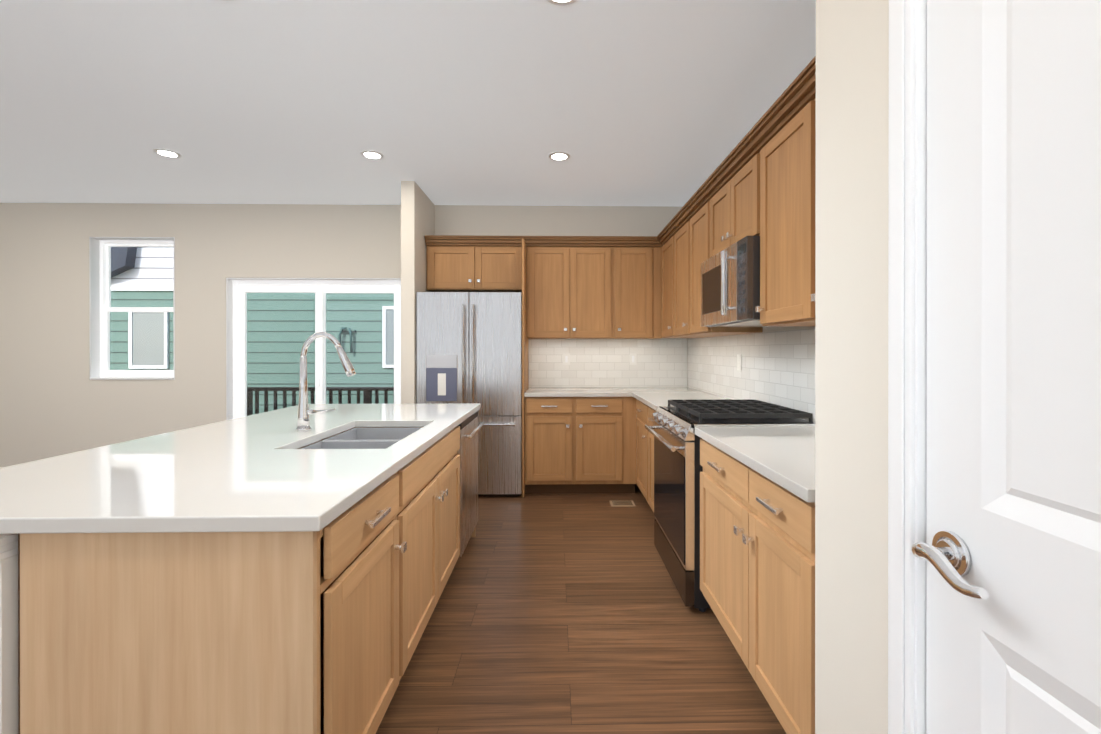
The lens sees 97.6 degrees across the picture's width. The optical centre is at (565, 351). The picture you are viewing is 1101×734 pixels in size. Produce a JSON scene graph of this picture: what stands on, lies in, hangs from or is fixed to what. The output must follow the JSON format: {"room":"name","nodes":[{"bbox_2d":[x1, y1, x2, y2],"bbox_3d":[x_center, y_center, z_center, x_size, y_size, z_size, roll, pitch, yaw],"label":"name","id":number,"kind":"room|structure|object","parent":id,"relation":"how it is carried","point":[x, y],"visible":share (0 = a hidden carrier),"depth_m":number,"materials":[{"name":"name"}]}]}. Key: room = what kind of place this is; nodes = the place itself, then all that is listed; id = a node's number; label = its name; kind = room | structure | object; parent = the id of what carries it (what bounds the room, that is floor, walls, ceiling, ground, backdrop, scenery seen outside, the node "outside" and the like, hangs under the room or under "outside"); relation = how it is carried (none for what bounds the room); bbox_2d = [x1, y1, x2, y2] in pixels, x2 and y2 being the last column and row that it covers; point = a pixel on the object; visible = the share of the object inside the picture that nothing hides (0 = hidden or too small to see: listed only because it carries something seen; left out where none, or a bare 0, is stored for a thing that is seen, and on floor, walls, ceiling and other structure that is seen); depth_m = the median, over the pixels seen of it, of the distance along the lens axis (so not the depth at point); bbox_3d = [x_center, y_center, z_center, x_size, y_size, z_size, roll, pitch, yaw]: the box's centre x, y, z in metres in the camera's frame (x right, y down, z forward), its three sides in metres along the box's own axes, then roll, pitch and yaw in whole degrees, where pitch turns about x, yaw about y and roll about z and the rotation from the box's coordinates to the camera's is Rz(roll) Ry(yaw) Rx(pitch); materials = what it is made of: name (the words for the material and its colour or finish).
{"room":"kitchen","nodes":[
{"label":"kitchen","id":0,"kind":"room"},
{"bbox_2d":[0,203,687,467],"bbox_3d":[-2.597,-0.093,4.901,8.070,2.740,0.200,0,0,-1],"label":"wall","id":1,"kind":"structure","parent":0,"point":[54,400],"depth_m":4.78,"materials":[{"name":"beige paint"}]},
{"bbox_2d":[89,237,174,379],"bbox_3d":[-4.295,-0.425,4.845,0.830,1.412,0.177,0,0,-1],"label":"window","id":2,"kind":"structure","parent":1,"relation":"in","point":[100,294],"depth_m":4.86,"materials":[{"name":"white"}]},
{"bbox_2d":[226,278,400,419],"bbox_3d":[-2.508,0.272,4.891,1.737,2.006,0.174,0,0,-1],"label":"sliding glass door","id":3,"kind":"structure","parent":1,"relation":"in","point":[238,290],"depth_m":4.89,"materials":[{"name":"white"}]},
{"bbox_2d":[426,243,523,294],"bbox_3d":[-0.848,-0.789,4.656,0.907,0.432,0.350,0,0,-1],"label":"upper cabinet","id":4,"kind":"object","parent":1,"relation":"attached to","point":[450,267],"depth_m":4.49,"materials":[{"name":"brown wood"}]},
{"bbox_2d":[524,243,623,338],"bbox_3d":[0.074,-0.564,4.674,0.885,0.882,0.350,0,0,-1],"label":"upper cabinet","id":5,"kind":"object","parent":1,"relation":"attached to","point":[588,287],"depth_m":4.51,"materials":[{"name":"brown wood"}]},
{"bbox_2d":[529,339,686,386],"bbox_3d":[0.427,0.119,4.854,1.599,0.482,0.008,0,0,-1],"label":"tile backsplash","id":6,"kind":"structure","parent":1,"relation":"attached to","point":[606,362],"depth_m":4.85,"materials":[{"name":"white tile"}]},
{"bbox_2d":[563,353,569,364],"bbox_3d":[0.009,0.080,4.838,0.070,0.115,0.007,0,0,-1],"label":"electrical outlet plate","id":7,"kind":"object","parent":6,"relation":"attached to","point":[566,358],"depth_m":4.84,"materials":[{"name":"white plastic"}]},
{"bbox_2d":[630,353,636,364],"bbox_3d":[0.680,0.080,4.850,0.070,0.115,0.007,0,0,-1],"label":"electrical outlet plate","id":8,"kind":"object","parent":6,"relation":"attached to","point":[633,356],"depth_m":4.85,"materials":[{"name":"white plastic"}]},
{"bbox_2d":[624,243,655,338],"bbox_3d":[0.593,-0.564,4.684,0.459,0.882,0.350,0,0,-1],"label":"upper cabinet","id":9,"kind":"object","parent":1,"relation":"attached to","point":[639,258],"depth_m":4.52,"materials":[{"name":"brown wood"}]},
{"bbox_2d":[0,0,815,206],"bbox_3d":[-2.274,-1.497,0.804,8.980,0.080,8.400,0,0,-1],"label":"ceiling","id":10,"kind":"structure","parent":0,"point":[619,102],"depth_m":2.76,"materials":[{"name":"white paint"}]},
{"bbox_2d":[153,148,181,157],"bbox_3d":[-2.937,-1.458,3.552,0.164,0.006,0.164,0,0,-1],"label":"recessed light","id":11,"kind":"object","parent":10,"relation":"in","point":[167,153],"visible":1,"depth_m":3.54,"materials":[{"name":"white"}]},
{"bbox_2d":[360,150,383,159],"bbox_3d":[-1.437,-1.458,3.581,0.164,0.006,0.164,0,0,-1],"label":"recessed light","id":12,"kind":"object","parent":10,"relation":"in","point":[372,154],"visible":1,"depth_m":3.56,"materials":[{"name":"white"}]},
{"bbox_2d":[548,152,569,160],"bbox_3d":[-0.047,-1.458,3.608,0.164,0.006,0.164,0,0,-1],"label":"recessed light","id":13,"kind":"object","parent":10,"relation":"in","point":[559,156],"visible":1,"depth_m":3.60,"materials":[{"name":"white"}]},
{"bbox_2d":[546,0,576,5],"bbox_3d":[-0.016,-1.455,1.948,0.164,0.006,0.164,0,0,-1],"label":"recessed light","id":14,"kind":"object","parent":10,"relation":"in","point":[561,2],"visible":1,"depth_m":2.01,"materials":[{"name":"white"}]},
{"bbox_2d":[396,181,435,403],"bbox_3d":[-1.361,-0.092,4.473,0.115,2.740,0.683,0,0,-1],"label":"wall","id":15,"kind":"structure","parent":0,"point":[416,214],"depth_m":4.13,"materials":[{"name":"beige paint"}]},
{"bbox_2d":[376,484,785,733],"bbox_3d":[-2.274,1.313,0.808,8.980,0.060,8.400,0,0,-1],"label":"floor","id":16,"kind":"structure","parent":0,"point":[562,614],"depth_m":2.12,"materials":[{"name":"brown wood"}]},
{"bbox_2d":[0,534,17,733],"bbox_3d":[-1.332,0.843,1.136,0.146,0.878,0.158,0,0,-1],"label":"island post","id":17,"kind":"object","parent":16,"relation":"on","point":[8,633],"visible":0.17,"depth_m":1.09,"materials":[{"name":"white paint"}]},
{"bbox_2d":[18,459,413,733],"bbox_3d":[-0.914,0.843,1.420,0.697,0.876,0.640,0,0,-1],"label":"base cabinet","id":18,"kind":"object","parent":16,"relation":"on","point":[318,632],"depth_m":1.10,"materials":[{"name":"brown wood"}]},
{"bbox_2d":[0,403,480,533],"bbox_3d":[-1.181,0.384,2.205,1.220,0.036,2.286,0,0,-1],"label":"countertop","id":19,"kind":"structure","parent":18,"relation":"on","point":[260,472],"depth_m":1.41,"materials":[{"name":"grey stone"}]},
{"bbox_2d":[296,332,355,431],"bbox_3d":[-1.103,0.138,2.219,0.270,0.454,0.062,0,0,-1],"label":"pull-down faucet","id":20,"kind":"object","parent":19,"relation":"on","point":[304,413],"visible":1,"depth_m":2.21,"materials":[{"name":"silver metal"}]},
{"bbox_2d":[301,428,420,448],"bbox_3d":[-0.894,0.504,2.174,0.414,0.202,0.727,0,0,-1],"label":"double-bowl sink","id":21,"kind":"object","parent":19,"relation":"in","point":[369,438],"visible":0.12,"depth_m":2.36,"materials":[{"name":"silver metal"}]},
{"bbox_2d":[299,426,459,650],"bbox_3d":[-0.928,0.842,2.149,0.697,0.876,1.122,0,0,-1],"label":"base cabinet","id":22,"kind":"object","parent":16,"relation":"on","point":[437,469],"depth_m":2.14,"materials":[{"name":"brown wood"}]},
{"bbox_2d":[417,292,521,494],"bbox_3d":[-0.843,0.383,4.457,0.905,1.790,0.676,0,0,-1],"label":"refrigerator","id":23,"kind":"object","parent":16,"relation":"on","point":[469,347],"visible":0.71,"depth_m":4.18,"materials":[{"name":"grey metal"}]},
{"bbox_2d":[457,411,484,556],"bbox_3d":[-0.897,0.840,3.009,0.708,0.871,0.582,0,0,-1],"label":"dishwasher","id":24,"kind":"object","parent":16,"relation":"on","point":[467,451],"visible":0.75,"depth_m":2.94,"materials":[{"name":"grey metal"}]},
{"bbox_2d":[471,526,475,536],"bbox_3d":[-0.944,0.841,2.977,0.697,0.876,0.694,0,0,-1],"label":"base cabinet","id":25,"kind":"object","parent":16,"relation":"on","point":[474,532],"depth_m":3.31,"materials":[{"name":"brown wood"}]},
{"bbox_2d":[525,397,635,493],"bbox_3d":[0.126,0.839,4.521,0.984,0.877,0.663,0,0,-1],"label":"base cabinet","id":26,"kind":"object","parent":16,"relation":"on","point":[580,445],"visible":0.96,"depth_m":4.23,"materials":[{"name":"brown wood"}]},
{"bbox_2d":[524,387,629,396],"bbox_3d":[0.099,0.380,4.524,0.930,0.036,0.652,0,0,-1],"label":"countertop","id":27,"kind":"structure","parent":26,"relation":"on","point":[531,391],"depth_m":4.23,"materials":[{"name":"grey stone"}]},
{"bbox_2d":[610,500,634,506],"bbox_3d":[0.475,1.274,4.032,0.200,0.007,0.140,0,0,-1],"label":"floor vent","id":28,"kind":"object","parent":16,"relation":"in","point":[621,503],"visible":1,"depth_m":4.02,"materials":[{"name":"beige metal"}]},
{"bbox_2d":[636,400,643,495],"bbox_3d":[0.934,0.840,3.905,0.643,0.876,0.703,0,0,-1],"label":"base cabinet","id":29,"kind":"object","parent":16,"relation":"on","point":[639,405],"depth_m":3.99,"materials":[{"name":"brown wood"}]},
{"bbox_2d":[644,404,655,511],"bbox_3d":[0.943,0.841,3.405,0.643,0.876,0.603,0,0,-1],"label":"base cabinet","id":30,"kind":"object","parent":16,"relation":"on","point":[648,418],"depth_m":3.59,"materials":[{"name":"brown wood"}]},
{"bbox_2d":[623,387,731,410],"bbox_3d":[0.913,0.381,3.983,0.677,0.036,1.763,0,0,-1],"label":"countertop","id":31,"kind":"structure","parent":30,"relation":"on","point":[654,398],"depth_m":3.95,"materials":[{"name":"grey stone"}]},
{"bbox_2d":[700,439,735,648],"bbox_3d":[0.970,0.842,2.002,0.643,0.876,0.668,0,0,-1],"label":"base cabinet","id":32,"kind":"object","parent":16,"relation":"on","point":[718,476],"depth_m":2.05,"materials":[{"name":"brown wood"}]},
{"bbox_2d":[644,399,814,611],"bbox_3d":[0.878,0.794,2.718,0.743,0.972,0.748,0,0,-1],"label":"gas range","id":33,"kind":"object","parent":16,"relation":"on","point":[678,468],"visible":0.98,"depth_m":2.47,"materials":[{"name":"black metal"}]},
{"bbox_2d":[736,459,814,733],"bbox_3d":[0.979,0.843,1.540,0.643,0.876,0.504,0,0,-1],"label":"base cabinet","id":34,"kind":"object","parent":16,"relation":"on","point":[757,559],"depth_m":1.51,"materials":[{"name":"brown wood"}]},
{"bbox_2d":[694,426,814,501],"bbox_3d":[0.963,0.384,1.811,0.661,0.036,1.050,0,0,-1],"label":"countertop","id":35,"kind":"structure","parent":34,"relation":"on","point":[783,457],"depth_m":1.79,"materials":[{"name":"grey stone"}]},
{"bbox_2d":[688,326,803,399],"bbox_3d":[1.390,-0.090,2.957,0.230,2.740,3.820,0,0,-1],"label":"wall","id":36,"kind":"structure","parent":0,"point":[769,328],"depth_m":2.90,"materials":[{"name":"beige paint"}]},
{"bbox_2d":[661,236,668,337],"bbox_3d":[1.074,-0.564,4.246,0.350,0.882,0.583,0,0,-1],"label":"upper cabinet","id":37,"kind":"object","parent":36,"relation":"attached to","point":[665,248],"depth_m":4.37,"materials":[{"name":"brown wood"}]},
{"bbox_2d":[669,216,714,337],"bbox_3d":[1.082,-0.563,3.796,0.350,0.882,0.623,0,0,-1],"label":"upper cabinet","id":38,"kind":"object","parent":36,"relation":"attached to","point":[677,237],"depth_m":3.93,"materials":[{"name":"brown wood"}]},
{"bbox_2d":[685,192,762,335],"bbox_3d":[1.090,-0.563,3.370,0.350,0.882,0.535,0,0,-1],"label":"upper cabinet","id":39,"kind":"object","parent":36,"relation":"attached to","point":[697,218],"depth_m":3.40,"materials":[{"name":"brown wood"}]},
{"bbox_2d":[709,140,756,257],"bbox_3d":[1.103,-0.784,2.721,0.350,0.437,0.762,0,0,-1],"label":"upper cabinet","id":40,"kind":"object","parent":36,"relation":"attached to","point":[733,200],"depth_m":2.66,"materials":[{"name":"brown wood"}]},
{"bbox_2d":[701,236,766,326],"bbox_3d":[1.045,-0.356,2.721,0.463,0.411,0.754,0,0,-1],"label":"over-the-range microwave","id":41,"kind":"object","parent":40,"relation":"attached to","point":[730,286],"visible":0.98,"depth_m":2.52,"materials":[{"name":"grey metal"}]},
{"bbox_2d":[687,328,814,421],"bbox_3d":[1.268,0.122,3.077,0.008,0.482,3.571,0,0,-1],"label":"tile backsplash","id":42,"kind":"structure","parent":36,"relation":"attached to","point":[778,367],"depth_m":3.14,"materials":[{"name":"white tile"}]},
{"bbox_2d":[737,354,741,370],"bbox_3d":[1.253,0.081,3.474,0.005,0.115,0.070,0,0,-1],"label":"electrical outlet plate","id":43,"kind":"object","parent":42,"relation":"attached to","point":[739,357],"depth_m":3.46,"materials":[{"name":"white plastic"}]},
{"bbox_2d":[753,100,814,327],"bbox_3d":[1.116,-0.561,2.052,0.350,0.882,0.576,0,0,-1],"label":"upper cabinet","id":44,"kind":"object","parent":36,"relation":"attached to","point":[760,181],"depth_m":2.14,"materials":[{"name":"brown wood"}]},
{"bbox_2d":[797,80,815,323],"bbox_3d":[1.124,-0.560,1.603,0.350,0.882,0.630,0,0,-1],"label":"upper cabinet","id":45,"kind":"object","parent":36,"relation":"attached to","point":[806,103],"depth_m":1.89,"materials":[{"name":"brown wood"}]},
{"bbox_2d":[804,0,888,733],"bbox_3d":[0.750,-0.085,-0.937,0.120,2.740,4.377,0,0,-1],"label":"wall","id":46,"kind":"structure","parent":0,"point":[851,326],"depth_m":1.10,"materials":[{"name":"beige paint"}]},
{"bbox_2d":[888,0,926,733],"bbox_3d":[0.715,0.022,0.496,0.139,2.522,0.929,0,0,-1],"label":"door frame","id":47,"kind":"structure","parent":46,"relation":"attached to","point":[907,270],"depth_m":0.91,"materials":[{"name":"white wood"}]},
{"bbox_2d":[926,0,1100,733],"bbox_3d":[0.692,0.056,0.496,0.035,2.430,0.789,0,0,-1],"label":"hall door","id":48,"kind":"structure","parent":46,"relation":"in","point":[1013,455],"depth_m":0.72,"materials":[{"name":"white paint"}]},
{"bbox_2d":[912,531,988,599],"bbox_3d":[0.635,0.348,0.788,0.066,0.072,0.152,0,0,-1],"label":"lever","id":49,"kind":"object","parent":48,"relation":"attached to","point":[946,555],"visible":1,"depth_m":0.80,"materials":[{"name":"silver metal"}]},
{"label":"outside","id":50,"kind":"structure","parent":0,"visible":0},
{"bbox_2d":[110,247,393,414],"bbox_3d":[-5.108,-1.728,8.312,22.000,8.000,0.480,0,0,-1],"label":"neighbouring house","id":51,"kind":"structure","parent":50,"point":[333,308],"depth_m":8.26,"materials":[{"name":"teal"}]},
{"bbox_2d":[247,387,393,415],"bbox_3d":[-5.075,1.504,6.606,30.000,1.940,3.280,0,0,-1],"label":"deck railing","id":52,"kind":"object","parent":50,"point":[293,390],"depth_m":7.09,"materials":[{"name":"brown metal"}]}
]}

